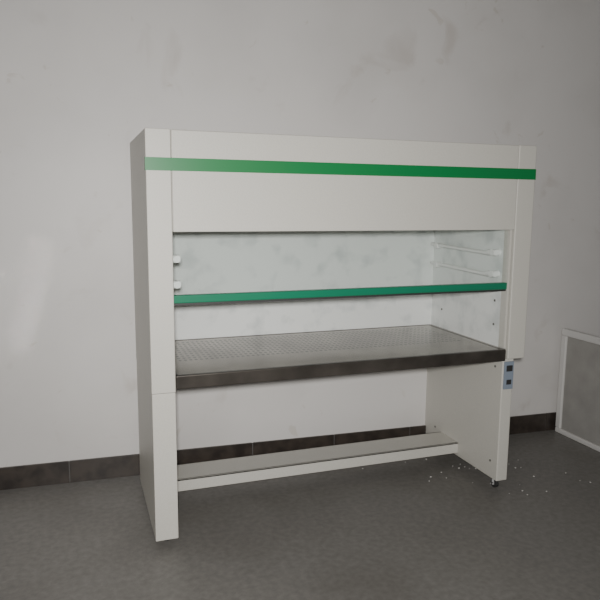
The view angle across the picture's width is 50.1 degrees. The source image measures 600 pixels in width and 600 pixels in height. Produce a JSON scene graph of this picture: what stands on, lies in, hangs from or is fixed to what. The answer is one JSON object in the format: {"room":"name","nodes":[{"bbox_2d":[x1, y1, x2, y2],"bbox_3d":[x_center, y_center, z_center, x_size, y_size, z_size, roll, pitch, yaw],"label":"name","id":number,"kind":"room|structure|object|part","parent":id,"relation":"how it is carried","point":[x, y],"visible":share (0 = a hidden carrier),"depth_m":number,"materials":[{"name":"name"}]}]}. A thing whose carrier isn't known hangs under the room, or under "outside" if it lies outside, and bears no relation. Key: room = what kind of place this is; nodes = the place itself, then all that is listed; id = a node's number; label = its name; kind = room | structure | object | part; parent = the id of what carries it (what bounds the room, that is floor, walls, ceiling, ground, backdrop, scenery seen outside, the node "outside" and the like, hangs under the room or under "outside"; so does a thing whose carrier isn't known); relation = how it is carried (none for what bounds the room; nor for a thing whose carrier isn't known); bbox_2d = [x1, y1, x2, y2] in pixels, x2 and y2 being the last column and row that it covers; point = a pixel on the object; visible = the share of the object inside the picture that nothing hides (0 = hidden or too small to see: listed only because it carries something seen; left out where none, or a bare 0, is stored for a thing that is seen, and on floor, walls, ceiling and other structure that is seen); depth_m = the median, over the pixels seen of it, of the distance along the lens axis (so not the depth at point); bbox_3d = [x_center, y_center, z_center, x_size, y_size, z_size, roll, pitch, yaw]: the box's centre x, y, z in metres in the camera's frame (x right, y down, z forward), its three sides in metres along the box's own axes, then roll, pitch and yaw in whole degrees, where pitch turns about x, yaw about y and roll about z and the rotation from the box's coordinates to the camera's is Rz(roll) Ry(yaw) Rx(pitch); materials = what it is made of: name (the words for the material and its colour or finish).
{"room":"laboratory","nodes":[
{"label":"laboratory","id":0,"kind":"room"},
{"bbox_2d":[0,0,599,467],"bbox_3d":[-0.275,-0.776,3.185,10.170,3.277,0.114,-2,9,-17],"label":"wall","id":1,"kind":"structure","parent":0,"point":[80,80],"depth_m":3.12,"materials":[{"name":"paint"}]},
{"bbox_2d":[0,412,555,489],"bbox_3d":[-0.271,0.800,3.360,10.170,0.108,0.012,-2,9,-17],"label":"baseboard","id":2,"kind":"structure","parent":1,"relation":"attached to","point":[13,477],"depth_m":3.28,"materials":[{"name":"black tile"}]},
{"bbox_2d":[170,129,518,231],"bbox_3d":[0.132,-0.512,2.903,1.510,0.368,0.679,-3,9,-19],"label":"hood fan box","id":3,"kind":"object","parent":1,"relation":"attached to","point":[171,129],"visible":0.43,"depth_m":2.40,"materials":[{"name":"white metal"}]},
{"bbox_2d":[144,157,535,179],"bbox_3d":[0.244,-0.524,2.582,1.697,0.047,0.023,-3,9,-19],"label":"stripe","id":4,"kind":"object","parent":3,"relation":"attached to","point":[150,163],"visible":1,"depth_m":2.52,"materials":[{"name":"green paint"}]},
{"bbox_2d":[0,430,599,599],"bbox_3d":[0.590,1.275,0.970,10.622,0.113,6.441,-3,9,-19],"label":"floor","id":5,"kind":"structure","parent":0,"point":[394,530],"depth_m":2.64,"materials":[{"name":"concrete"}]},
{"bbox_2d":[164,479,498,540],"bbox_3d":[0.109,0.869,3.100,1.598,0.053,0.592,-3,9,-19],"label":"casters","id":6,"kind":"object","parent":5,"relation":"on","point":[494,483],"visible":0.17,"depth_m":3.09,"materials":[{"name":"grey plastic"}]},
{"bbox_2d":[137,361,178,541],"bbox_3d":[-0.620,0.606,2.762,0.088,0.594,0.607,-3,9,-19],"label":"stand leg","id":7,"kind":"object","parent":6,"relation":"on","point":[156,412],"visible":0.85,"depth_m":2.50,"materials":[{"name":"white metal"}]},
{"bbox_2d":[130,128,175,393],"bbox_3d":[-0.613,-0.172,2.647,0.090,0.979,0.610,-3,9,-19],"label":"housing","id":8,"kind":"object","parent":7,"relation":"on","point":[151,191],"visible":1,"depth_m":2.39,"materials":[{"name":"white metal"}]},
{"bbox_2d":[173,255,180,288],"bbox_3d":[-0.572,-0.146,2.729,0.041,0.132,0.560,-3,9,-19],"label":"rods","id":9,"kind":"object","parent":8,"relation":"attached to","point":[176,258],"visible":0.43,"depth_m":2.48,"materials":[{"name":"white plastic"}]},
{"bbox_2d":[172,230,434,339],"bbox_3d":[0.017,-0.097,3.282,1.512,0.565,0.014,-3,9,-19],"label":"panel","id":10,"kind":"object","parent":8,"relation":"attached to","point":[255,261],"visible":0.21,"depth_m":3.27,"materials":[{"name":"white metal"}]},
{"bbox_3d":[-0.620,0.606,2.762,0.088,0.594,0.607,-3,9,-19],"label":"leg","id":11,"kind":"part","parent":7,"relation":"part of","materials":[{"name":"white metal"}]},
{"bbox_2d":[503,361,513,388],"bbox_3d":[0.965,0.348,2.972,0.049,0.130,0.012,-3,9,-19],"label":"box","id":12,"kind":"object","parent":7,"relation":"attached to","point":[509,365],"visible":1,"depth_m":2.97,"materials":[{"name":"blue"}]},
{"bbox_2d":[505,145,536,358],"bbox_3d":[0.886,-0.253,3.210,0.093,0.961,0.684,-3,9,-19],"label":"housing","id":13,"kind":"object","parent":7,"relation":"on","point":[521,234],"visible":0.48,"depth_m":2.89,"materials":[{"name":"white metal"}]},
{"bbox_2d":[431,230,504,348],"bbox_3d":[0.836,-0.083,3.229,0.003,0.565,0.636,-3,9,-19],"label":"panel","id":14,"kind":"object","parent":13,"relation":"attached to","point":[473,315],"visible":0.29,"depth_m":3.20,"materials":[{"name":"white metal"}]},
{"bbox_2d":[430,242,500,276],"bbox_3d":[0.812,-0.207,3.215,0.041,0.132,0.560,-3,9,-19],"label":"rods","id":15,"kind":"object","parent":14,"relation":"attached to","point":[492,252],"visible":1,"depth_m":3.14,"materials":[{"name":"white plastic"}]},
{"bbox_2d":[498,230,511,348],"bbox_3d":[0.935,-0.048,2.930,0.010,0.543,0.043,-3,9,-19],"label":"channel","id":16,"kind":"object","parent":13,"relation":"attached to","point":[508,233],"depth_m":2.92,"materials":[{"name":"white metal"}]},
{"bbox_2d":[174,282,506,303],"bbox_3d":[0.232,-0.034,2.677,1.507,0.030,0.027,-3,9,-19],"label":"rail","id":17,"kind":"object","parent":16,"relation":"in","point":[288,294],"depth_m":2.63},
{"bbox_2d":[174,289,505,305],"bbox_3d":[0.232,-0.015,2.680,1.507,0.008,0.018,-3,9,-19],"label":"seal","id":18,"kind":"object","parent":17,"relation":"attached to","point":[502,289],"depth_m":2.63,"materials":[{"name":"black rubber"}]},
{"bbox_3d":[0.122,0.240,3.002,1.466,0.034,0.634,-3,9,-19],"label":"work surface underside","id":19,"kind":"object","parent":7,"relation":"on","visible":0},
{"bbox_2d":[175,324,505,375],"bbox_3d":[0.125,0.217,3.008,1.509,0.009,0.654,-3,9,-19],"label":"perforated work surface","id":20,"kind":"object","parent":19,"relation":"on","point":[278,350],"visible":0.71,"depth_m":2.96,"materials":[{"name":"metal"}]},
{"bbox_2d":[175,324,505,389],"bbox_3d":[0.123,0.236,2.999,1.495,0.054,0.675,-3,9,-19],"label":"work surface edge","id":21,"kind":"object","parent":19,"relation":"attached to","point":[232,377],"visible":0.62,"depth_m":2.66,"materials":[{"name":"metal"}]},
{"bbox_2d":[425,358,512,480],"bbox_3d":[0.849,0.517,3.320,0.060,0.595,0.668,-3,9,-19],"label":"stand leg","id":22,"kind":"object","parent":5,"relation":"on","point":[469,404],"depth_m":3.19,"materials":[{"name":"white metal"}]},
{"bbox_2d":[177,432,457,491],"bbox_3d":[0.086,0.786,3.170,1.499,0.056,0.169,-3,9,-19],"label":"cross beam","id":23,"kind":"structure","parent":22,"relation":"attached to","point":[205,474],"depth_m":3.11,"materials":[{"name":"white metal"}]},
{"bbox_2d":[555,328,599,451],"bbox_3d":[1.801,0.583,3.152,0.041,0.633,1.469,-3,9,-19],"label":"divider panel","id":24,"kind":"object","parent":5,"relation":"on","point":[578,397],"visible":1,"depth_m":3.67,"materials":[{"name":"silver metal"}]},
{"bbox_2d":[171,130,518,231],"bbox_3d":[0.244,-0.463,2.589,1.505,0.366,0.014,-3,9,-19],"label":"panel","id":25,"kind":"object","parent":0,"point":[202,201],"depth_m":2.55,"materials":[{"name":"white metal"}]}
]}

